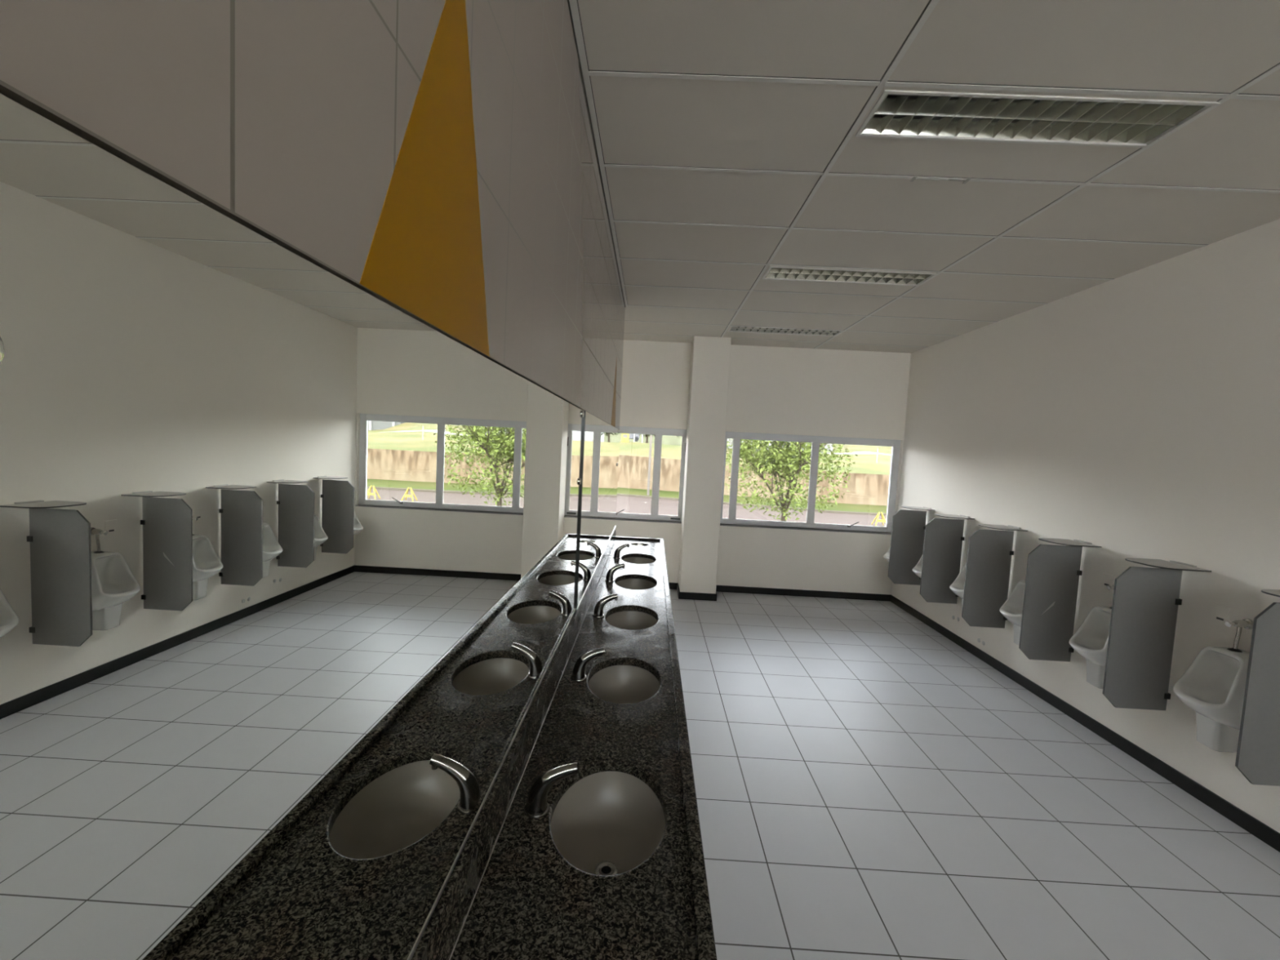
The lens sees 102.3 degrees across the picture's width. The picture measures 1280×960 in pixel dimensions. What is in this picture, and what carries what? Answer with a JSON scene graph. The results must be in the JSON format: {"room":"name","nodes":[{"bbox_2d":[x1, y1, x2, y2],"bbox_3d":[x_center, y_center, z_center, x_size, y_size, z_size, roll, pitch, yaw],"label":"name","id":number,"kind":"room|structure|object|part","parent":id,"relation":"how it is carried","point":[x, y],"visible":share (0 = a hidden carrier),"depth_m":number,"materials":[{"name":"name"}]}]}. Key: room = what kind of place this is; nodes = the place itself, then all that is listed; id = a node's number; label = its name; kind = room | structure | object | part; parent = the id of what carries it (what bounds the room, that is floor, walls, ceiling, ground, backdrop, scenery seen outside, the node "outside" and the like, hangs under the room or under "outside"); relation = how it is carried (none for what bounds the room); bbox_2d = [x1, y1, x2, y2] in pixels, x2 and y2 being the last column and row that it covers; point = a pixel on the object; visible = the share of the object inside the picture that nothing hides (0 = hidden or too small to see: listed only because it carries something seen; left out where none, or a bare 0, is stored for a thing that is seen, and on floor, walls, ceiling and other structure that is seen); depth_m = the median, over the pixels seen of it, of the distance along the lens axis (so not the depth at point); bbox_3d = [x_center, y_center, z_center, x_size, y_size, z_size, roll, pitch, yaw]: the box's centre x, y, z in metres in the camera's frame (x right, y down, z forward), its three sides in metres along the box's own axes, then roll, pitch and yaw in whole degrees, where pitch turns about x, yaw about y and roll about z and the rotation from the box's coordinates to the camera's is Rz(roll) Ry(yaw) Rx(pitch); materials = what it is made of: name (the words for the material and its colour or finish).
{"room":"public restroom","nodes":[
{"label":"public restroom","id":0,"kind":"room"},
{"bbox_2d":[0,0,625,429],"bbox_3d":[-0.736,0.148,0.933,0.829,3.237,8.510,3,4,1],"label":"wall","id":1,"kind":"structure","parent":0,"point":[288,120],"depth_m":0.53,"materials":[{"name":"white paint"}]},
{"bbox_2d":[0,93,583,959],"bbox_3d":[-0.331,0.266,0.657,0.014,0.964,3.663,3,4,1],"label":"wall mirror","id":2,"kind":"object","parent":1,"relation":"attached to","point":[288,561],"visible":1,"depth_m":0.42,"materials":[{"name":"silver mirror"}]},
{"bbox_2d":[359,0,489,356],"bbox_3d":[-0.289,-0.522,0.776,0.001,0.584,0.454,3,4,1],"label":"wall panel","id":3,"kind":"object","parent":1,"relation":"attached to","point":[424,257],"visible":1,"depth_m":0.75,"materials":[{"name":"paint"}]},
{"bbox_2d":[410,525,616,959],"bbox_3d":[-0.325,0.738,2.141,0.022,0.163,6.165,3,4,1],"label":"backsplash","id":4,"kind":"structure","parent":1,"relation":"attached to","point":[437,941],"depth_m":1.17,"materials":[{"name":"stone"}]},
{"bbox_2d":[410,525,717,959],"bbox_3d":[-0.090,0.896,2.160,0.506,0.456,6.195,3,4,1],"label":"countertop","id":5,"kind":"structure","parent":1,"relation":"attached to","point":[510,893],"depth_m":1.21,"materials":[{"name":"stone"}]},
{"bbox_2d":[524,762,579,818],"bbox_3d":[-0.225,0.780,1.314,0.137,0.130,0.065,3,4,1],"label":"faucet","id":6,"kind":"object","parent":5,"relation":"on","point":[537,806],"visible":1,"depth_m":1.30,"materials":[{"name":"silver metal"}]},
{"bbox_2d":[570,647,605,681],"bbox_3d":[-0.208,0.733,2.068,0.137,0.130,0.065,3,4,1],"label":"faucet","id":7,"kind":"object","parent":5,"relation":"on","point":[579,669],"visible":1,"depth_m":2.05,"materials":[{"name":"silver metal"}]},
{"bbox_2d":[592,593,617,617],"bbox_3d":[-0.190,0.685,2.833,0.137,0.130,0.065,3,4,1],"label":"faucet","id":8,"kind":"object","parent":5,"relation":"on","point":[598,610],"visible":1,"depth_m":2.82,"materials":[{"name":"silver metal"}]},
{"bbox_2d":[551,771,665,875],"bbox_3d":[-0.085,0.957,1.342,0.343,0.145,0.473,3,4,1],"label":"sink basin","id":9,"kind":"object","parent":5,"relation":"in","point":[606,823],"visible":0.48,"depth_m":1.45,"materials":[{"name":"silver metal"}]},
{"bbox_2d":[604,563,625,582],"bbox_3d":[-0.173,0.638,3.582,0.137,0.130,0.065,3,4,1],"label":"faucet","id":10,"kind":"object","parent":5,"relation":"on","point":[609,578],"visible":1,"depth_m":3.56,"materials":[{"name":"silver metal"}]},
{"bbox_2d":[613,542,629,558],"bbox_3d":[-0.156,0.591,4.333,0.137,0.130,0.065,3,4,1],"label":"faucet","id":11,"kind":"object","parent":5,"relation":"on","point":[616,554],"visible":1,"depth_m":4.32,"materials":[{"name":"silver metal"}]},
{"bbox_2d":[587,664,660,704],"bbox_3d":[-0.068,0.910,2.096,0.343,0.145,0.473,3,4,1],"label":"sink basin","id":12,"kind":"object","parent":5,"relation":"in","point":[624,684],"visible":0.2,"depth_m":2.25,"materials":[{"name":"silver metal"}]},
{"bbox_2d":[605,610,657,630],"bbox_3d":[-0.051,0.862,2.861,0.343,0.145,0.473,3,4,1],"label":"sink basin","id":13,"kind":"object","parent":5,"relation":"in","point":[624,620],"visible":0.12,"depth_m":3.03,"materials":[{"name":"silver metal"}]},
{"bbox_2d":[615,578,655,590],"bbox_3d":[-0.034,0.815,3.610,0.343,0.145,0.473,3,4,1],"label":"sink basin","id":14,"kind":"object","parent":5,"relation":"in","point":[629,584],"visible":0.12,"depth_m":3.79,"materials":[{"name":"silver metal"}]},
{"bbox_2d":[622,556,654,564],"bbox_3d":[-0.017,0.768,4.361,0.343,0.145,0.473,3,4,1],"label":"sink basin","id":15,"kind":"object","parent":5,"relation":"in","point":[635,560],"visible":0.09,"depth_m":4.55,"materials":[{"name":"silver metal"}]},
{"bbox_2d":[629,542,649,546],"bbox_3d":[-0.004,0.674,4.971,0.202,0.107,0.170,3,4,1],"label":"chute","id":16,"kind":"object","parent":5,"relation":"attached to","point":[642,544],"visible":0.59,"depth_m":5.03,"materials":[{"name":"silver metal"}]},
{"bbox_2d":[567,0,627,306],"bbox_3d":[-0.226,-1.443,0.897,0.033,0.015,8.360,3,4,1],"label":"trim","id":17,"kind":"structure","parent":1,"relation":"attached to","point":[573,5],"depth_m":2.15,"materials":[{"name":"white"}]},
{"bbox_2d":[575,410,620,609],"bbox_3d":[-0.254,0.068,3.821,0.020,0.964,2.675,3,4,1],"label":"wall mirror","id":18,"kind":"object","parent":1,"relation":"attached to","point":[601,439],"visible":1,"depth_m":3.10,"materials":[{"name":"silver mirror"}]},
{"bbox_2d":[611,355,617,426],"bbox_3d":[-0.209,-0.742,4.295,0.001,0.584,0.454,3,4,1],"label":"sticker","id":19,"kind":"object","parent":1,"relation":"attached to","point":[613,416],"visible":0.91,"depth_m":4.30,"materials":[{"name":"yellow plastic"}]},
{"bbox_2d":[678,336,731,593],"bbox_3d":[0.803,-0.132,6.545,0.447,3.237,0.424,3,4,1],"label":"pillar","id":20,"kind":"structure","parent":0,"point":[709,367],"depth_m":6.33,"materials":[{"name":"white paint"}]},
{"bbox_2d":[676,582,716,600],"bbox_3d":[0.724,1.439,6.631,0.475,0.088,0.424,3,4,1],"label":"baseboard","id":21,"kind":"structure","parent":20,"relation":"attached to","point":[682,595],"depth_m":6.42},
{"bbox_2d":[615,339,911,595],"bbox_3d":[1.189,-0.130,6.824,4.416,3.237,0.150,3,4,1],"label":"wall","id":22,"kind":"structure","parent":0,"point":[776,390],"depth_m":6.70,"materials":[{"name":"white paint"}]},
{"bbox_2d":[615,426,686,523],"bbox_3d":[-0.193,-0.087,6.832,1.630,1.238,0.133,3,4,1],"label":"window","id":23,"kind":"structure","parent":22,"relation":"in","point":[658,433],"depth_m":6.82,"materials":[{"name":"white metal"}]},
{"bbox_3d":[-0.224,0.521,6.870,1.630,0.018,0.133,3,4,1],"label":"sill","id":24,"kind":"part","parent":23,"relation":"part of","materials":[{"name":"metal"}]},
{"bbox_2d":[669,582,890,601],"bbox_3d":[1.109,1.444,6.842,4.416,0.088,0.014,3,4,1],"label":"baseboard","id":25,"kind":"structure","parent":22,"relation":"attached to","point":[829,594],"depth_m":6.82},
{"bbox_2d":[720,431,900,534],"bbox_3d":[2.201,0.036,6.785,2.347,1.238,0.133,3,4,1],"label":"window","id":26,"kind":"structure","parent":22,"relation":"in","point":[810,525],"depth_m":6.79,"materials":[{"name":"white metal"}]},
{"bbox_3d":[2.171,0.644,6.824,2.347,0.018,0.133,3,4,1],"label":"sill","id":27,"kind":"part","parent":26,"relation":"part of","materials":[{"name":"stone"}]},
{"bbox_2d":[577,0,1279,353],"bbox_3d":[1.234,-1.494,1.667,4.566,0.140,10.269,3,4,1],"label":"ceiling","id":28,"kind":"structure","parent":0,"point":[1213,46],"depth_m":2.35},
{"bbox_2d":[727,325,844,336],"bbox_3d":[1.615,-1.713,5.752,1.227,0.108,0.282,3,4,1],"label":"ceiling light","id":29,"kind":"object","parent":28,"relation":"attached to","point":[733,328],"visible":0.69,"depth_m":5.84,"materials":[{"name":"white metal"}]},
{"bbox_2d":[761,266,938,286],"bbox_3d":[1.574,-1.598,3.914,1.227,0.108,0.282,3,4,1],"label":"ceiling light","id":30,"kind":"object","parent":28,"relation":"attached to","point":[773,273],"visible":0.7,"depth_m":3.94,"materials":[{"name":"white metal"}]},
{"bbox_2d":[910,176,971,183],"bbox_3d":[1.461,-1.460,2.509,0.270,0.005,0.045,3,4,1],"label":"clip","id":31,"kind":"object","parent":28,"relation":"attached to","point":[913,178],"visible":1,"depth_m":2.50,"materials":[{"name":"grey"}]},
{"bbox_2d":[855,89,1220,147],"bbox_3d":[1.532,-1.481,2.049,1.227,0.108,0.282,3,4,1],"label":"ceiling light","id":32,"kind":"object","parent":28,"relation":"attached to","point":[899,114],"visible":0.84,"depth_m":2.06,"materials":[{"name":"white metal"}]},
{"bbox_2d":[588,71,1279,347],"bbox_3d":[1.568,-1.400,1.567,3.586,0.004,9.396,3,4,1],"label":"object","id":33,"kind":"structure","parent":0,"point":[590,73],"depth_m":2.49,"materials":[{"name":"white metal"}]},
{"bbox_2d":[670,589,1279,959],"bbox_3d":[1.066,1.863,1.881,4.566,0.120,10.269,3,4,1],"label":"floor","id":34,"kind":"structure","parent":0,"point":[868,785],"depth_m":2.73,"materials":[{"name":"tile"}]},
{"bbox_2d":[720,0,1279,348],"bbox_3d":[1.509,-1.409,1.666,1.271,0.005,9.969,3,4,1],"label":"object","id":35,"kind":"structure","parent":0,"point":[931,6],"depth_m":2.29,"materials":[{"name":"white"}]},
{"bbox_2d":[891,218,1279,833],"bbox_3d":[3.355,0.303,1.732,0.150,3.237,10.269,3,4,1],"label":"wall","id":36,"kind":"structure","parent":0,"point":[1136,414],"depth_m":3.50,"materials":[{"name":"white paint"}]},
{"bbox_2d":[883,548,889,562],"bbox_3d":[3.199,0.872,6.419,0.284,0.721,0.276,3,4,1],"label":"urinal","id":37,"kind":"object","parent":36,"relation":"attached to","point":[886,555],"visible":0.11,"depth_m":6.49,"materials":[{"name":"white ceramic"}]},
{"bbox_2d":[888,509,926,585],"bbox_3d":[3.140,0.790,6.052,0.396,0.880,0.024,3,4,1],"label":"divider","id":38,"kind":"object","parent":36,"relation":"attached to","point":[908,528],"visible":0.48,"depth_m":6.04,"materials":[{"name":"grey plastic"}]},
{"bbox_2d":[912,554,923,577],"bbox_3d":[3.183,0.918,5.695,0.284,0.721,0.276,3,4,1],"label":"urinal","id":39,"kind":"object","parent":36,"relation":"attached to","point":[917,569],"visible":0.09,"depth_m":5.79,"materials":[{"name":"white ceramic"}]},
{"bbox_2d":[901,506,934,511],"bbox_3d":[3.224,0.331,6.021,0.275,0.032,0.304,3,4,1],"label":"shelf","id":40,"kind":"object","parent":36,"relation":"attached to","point":[905,507],"visible":1,"depth_m":5.97,"materials":[{"name":"grey"}]},
{"bbox_2d":[920,517,964,604],"bbox_3d":[3.124,0.835,5.327,0.396,0.880,0.024,3,4,1],"label":"divider","id":41,"kind":"object","parent":36,"relation":"attached to","point":[944,538],"visible":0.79,"depth_m":5.32,"materials":[{"name":"grey plastic"}]},
{"bbox_2d":[934,514,974,519],"bbox_3d":[3.207,0.376,5.297,0.275,0.032,0.304,3,4,1],"label":"shelf","id":42,"kind":"object","parent":36,"relation":"attached to","point":[950,516],"visible":1,"depth_m":5.25,"materials":[{"name":"grey"}]},
{"bbox_2d":[949,562,966,611],"bbox_3d":[3.166,0.963,4.971,0.284,0.721,0.276,3,4,1],"label":"urinal","id":43,"kind":"object","parent":36,"relation":"attached to","point":[957,587],"visible":0.24,"depth_m":5.06,"materials":[{"name":"white ceramic"}]},
{"bbox_2d":[961,528,1013,628],"bbox_3d":[3.107,0.881,4.603,0.396,0.880,0.024,3,4,1],"label":"divider","id":44,"kind":"object","parent":36,"relation":"attached to","point":[989,552],"visible":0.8,"depth_m":4.60,"materials":[{"name":"grey plastic"}]},
{"bbox_2d":[978,524,1027,531],"bbox_3d":[3.191,0.421,4.572,0.275,0.032,0.304,3,4,1],"label":"shelf","id":45,"kind":"object","parent":36,"relation":"attached to","point":[1008,527],"visible":1,"depth_m":4.54,"materials":[{"name":"grey"}]},
{"bbox_2d":[999,579,1025,645],"bbox_3d":[3.150,1.008,4.246,0.284,0.721,0.276,3,4,1],"label":"urinal","id":46,"kind":"object","parent":36,"relation":"attached to","point":[1011,610],"visible":0.27,"depth_m":4.33,"materials":[{"name":"white ceramic"}]},
{"bbox_2d":[1018,544,1082,662],"bbox_3d":[3.091,0.926,3.879,0.396,0.880,0.024,3,4,1],"label":"divider","id":47,"kind":"object","parent":36,"relation":"attached to","point":[1053,572],"visible":0.93,"depth_m":3.87,"materials":[{"name":"grey laminate"}]},
{"bbox_2d":[1038,537,1102,547],"bbox_3d":[3.175,0.467,3.848,0.275,0.032,0.304,3,4,1],"label":"shelf","id":48,"kind":"object","parent":36,"relation":"attached to","point":[1059,541],"visible":1,"depth_m":3.81,"materials":[{"name":"grey"}]},
{"bbox_2d":[889,595,1279,852],"bbox_3d":[3.194,1.868,1.833,0.014,0.088,9.969,3,4,1],"label":"baseboard","id":49,"kind":"structure","parent":36,"relation":"attached to","point":[1252,825],"depth_m":3.41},
{"bbox_2d":[1069,585,1114,688],"bbox_3d":[3.134,1.054,3.522,0.284,0.721,0.276,3,4,1],"label":"urinal","id":50,"kind":"object","parent":36,"relation":"attached to","point":[1091,640],"visible":0.48,"depth_m":3.57,"materials":[{"name":"white ceramic"}]},
{"bbox_2d":[1069,606,1111,666],"bbox_3d":[3.132,1.081,3.524,0.284,0.426,0.276,3,4,1],"label":"bowl","id":51,"kind":"object","parent":50,"relation":"on","point":[1091,640],"depth_m":3.59,"materials":[{"name":"white ceramic"}]},
{"bbox_2d":[1102,573,1113,586],"bbox_3d":[3.293,0.704,3.632,0.005,0.084,0.084,3,4,1],"label":"wall plate","id":52,"kind":"object","parent":36,"relation":"attached to","point":[1107,579],"visible":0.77,"depth_m":3.63,"materials":[{"name":"white paint"}]},
{"bbox_2d":[1102,566,1182,711],"bbox_3d":[3.075,0.971,3.154,0.396,0.880,0.024,3,4,1],"label":"divider","id":53,"kind":"object","parent":36,"relation":"attached to","point":[1146,601],"visible":0.99,"depth_m":3.15,"materials":[{"name":"grey plastic"}]},
{"bbox_2d":[1124,557,1211,572],"bbox_3d":[3.158,0.512,3.124,0.275,0.032,0.304,3,4,1],"label":"shelf","id":54,"kind":"object","parent":36,"relation":"attached to","point":[1172,565],"visible":1,"depth_m":3.09,"materials":[{"name":"grey"}]},
{"bbox_2d":[1173,618,1253,752],"bbox_3d":[3.117,1.099,2.797,0.284,0.721,0.276,3,4,1],"label":"urinal","id":55,"kind":"object","parent":36,"relation":"attached to","point":[1213,685],"visible":0.86,"depth_m":2.79,"materials":[{"name":"white ceramic"}]},
{"bbox_2d":[1173,646,1249,729],"bbox_3d":[3.116,1.126,2.799,0.284,0.426,0.276,3,4,1],"label":"bowl","id":56,"kind":"object","parent":55,"relation":"on","point":[1213,686],"depth_m":2.82,"materials":[{"name":"white ceramic"}]},
{"bbox_2d":[1212,603,1230,621],"bbox_3d":[3.277,0.749,2.907,0.005,0.084,0.084,3,4,1],"label":"wall plate","id":57,"kind":"object","parent":36,"relation":"attached to","point":[1220,612],"visible":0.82,"depth_m":2.90,"materials":[{"name":"white paint"}]},
{"bbox_2d":[1235,602,1279,786],"bbox_3d":[3.058,1.016,2.430,0.396,0.880,0.024,3,4,1],"label":"divider","id":58,"kind":"object","parent":36,"relation":"attached to","point":[1258,751],"visible":1,"depth_m":2.43,"materials":[{"name":"grey plastic"}]},
{"bbox_2d":[1261,589,1279,597],"bbox_3d":[3.142,0.557,2.399,0.275,0.032,0.304,3,4,1],"label":"shelf","id":59,"kind":"object","parent":36,"relation":"attached to","point":[1276,593],"visible":1,"depth_m":2.49,"materials":[{"name":"grey"}]},
{"label":"outside","id":60,"kind":"structure","parent":0,"visible":0},
{"bbox_2d":[618,440,892,475],"bbox_3d":[16.843,-6.686,93.228,150.000,5.365,112.760,3,4,1],"label":"hill","id":61,"kind":"structure","parent":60,"point":[865,460],"depth_m":48.90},
{"bbox_2d":[621,433,629,442],"bbox_3d":[-1.712,-4.909,59.864,1.000,1.180,1.000,3,4,1],"label":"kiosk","id":62,"kind":"object","parent":61,"relation":"on","point":[624,437],"visible":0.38,"depth_m":59.47,"materials":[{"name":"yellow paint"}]},
{"bbox_2d":[628,433,639,441],"bbox_3d":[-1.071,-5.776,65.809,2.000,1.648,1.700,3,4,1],"label":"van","id":63,"kind":"object","parent":61,"relation":"on","point":[631,435],"visible":0.34,"depth_m":65.01,"materials":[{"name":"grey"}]},
{"bbox_2d":[639,434,654,443],"bbox_3d":[1.074,-8.601,77.359,7.427,6.430,6.093,3,4,1],"label":"tree","id":64,"kind":"object","parent":61,"relation":"on","point":[646,435],"visible":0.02,"depth_m":77.63,"materials":[{"name":"green plant"}]},
{"bbox_2d":[726,438,832,453],"bbox_3d":[20.669,-7.979,88.230,21.500,8.100,12.800,3,4,1],"label":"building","id":65,"kind":"structure","parent":61,"relation":"on","point":[825,446],"depth_m":82.30,"materials":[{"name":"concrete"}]},
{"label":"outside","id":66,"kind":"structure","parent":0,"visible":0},
{"bbox_2d":[619,433,682,445],"bbox_3d":[43.164,-11.881,145.606,240.000,10.244,14.000,3,4,1],"label":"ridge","id":67,"kind":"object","parent":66,"point":[666,439],"visible":0.01,"depth_m":142.13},
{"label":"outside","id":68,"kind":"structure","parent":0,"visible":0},
{"bbox_2d":[617,487,887,513],"bbox_3d":[15.480,1.364,44.233,150.000,0.160,21.700,3,4,1],"label":"grass verge","id":69,"kind":"structure","parent":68,"point":[839,507],"depth_m":36.56,"materials":[{"name":"green plant"}]},
{"bbox_2d":[646,434,652,495],"bbox_3d":[0.800,-3.113,37.270,1.800,9.500,0.200,3,4,1],"label":"utility pole","id":70,"kind":"object","parent":69,"relation":"on","point":[651,435],"visible":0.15,"depth_m":37.33,"materials":[{"name":"grey concrete"}]},
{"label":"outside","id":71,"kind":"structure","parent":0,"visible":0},
{"bbox_2d":[617,454,889,506],"bbox_3d":[15.592,-0.137,46.061,150.000,3.010,18.000,3,4,1],"label":"wall","id":72,"kind":"structure","parent":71,"point":[633,471],"depth_m":38.63,"materials":[{"name":"concrete"}]},
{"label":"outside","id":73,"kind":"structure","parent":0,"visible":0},
{"bbox_2d":[616,495,886,526],"bbox_3d":[15.166,2.420,30.861,150.000,0.001,47.831,3,4,1],"label":"road","id":74,"kind":"structure","parent":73,"point":[630,504],"depth_m":30.83,"materials":[{"name":"grey asphalt"}]},
{"bbox_2d":[617,493,886,515],"bbox_3d":[15.468,1.524,44.068,150.000,0.140,21.850,3,4,1],"label":"kerb","id":75,"kind":"object","parent":74,"relation":"on","point":[618,494],"visible":0.17,"depth_m":34.32,"materials":[{"name":"concrete"}]},
{"bbox_2d":[724,438,857,521],"bbox_3d":[6.263,-0.841,22.166,5.684,6.824,6.136,5,4,29],"label":"tree","id":76,"kind":"object","parent":74,"relation":"on","point":[788,459],"visible":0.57,"depth_m":21.19,"materials":[{"name":"green plant"}]},
{"bbox_2d":[871,511,885,525],"bbox_3d":[13.127,2.126,28.199,0.706,0.751,0.566,3,4,1],"label":"barrier","id":77,"kind":"object","parent":74,"relation":"on","point":[878,513],"visible":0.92,"depth_m":28.10,"materials":[{"name":"yellow paint"}]}
]}

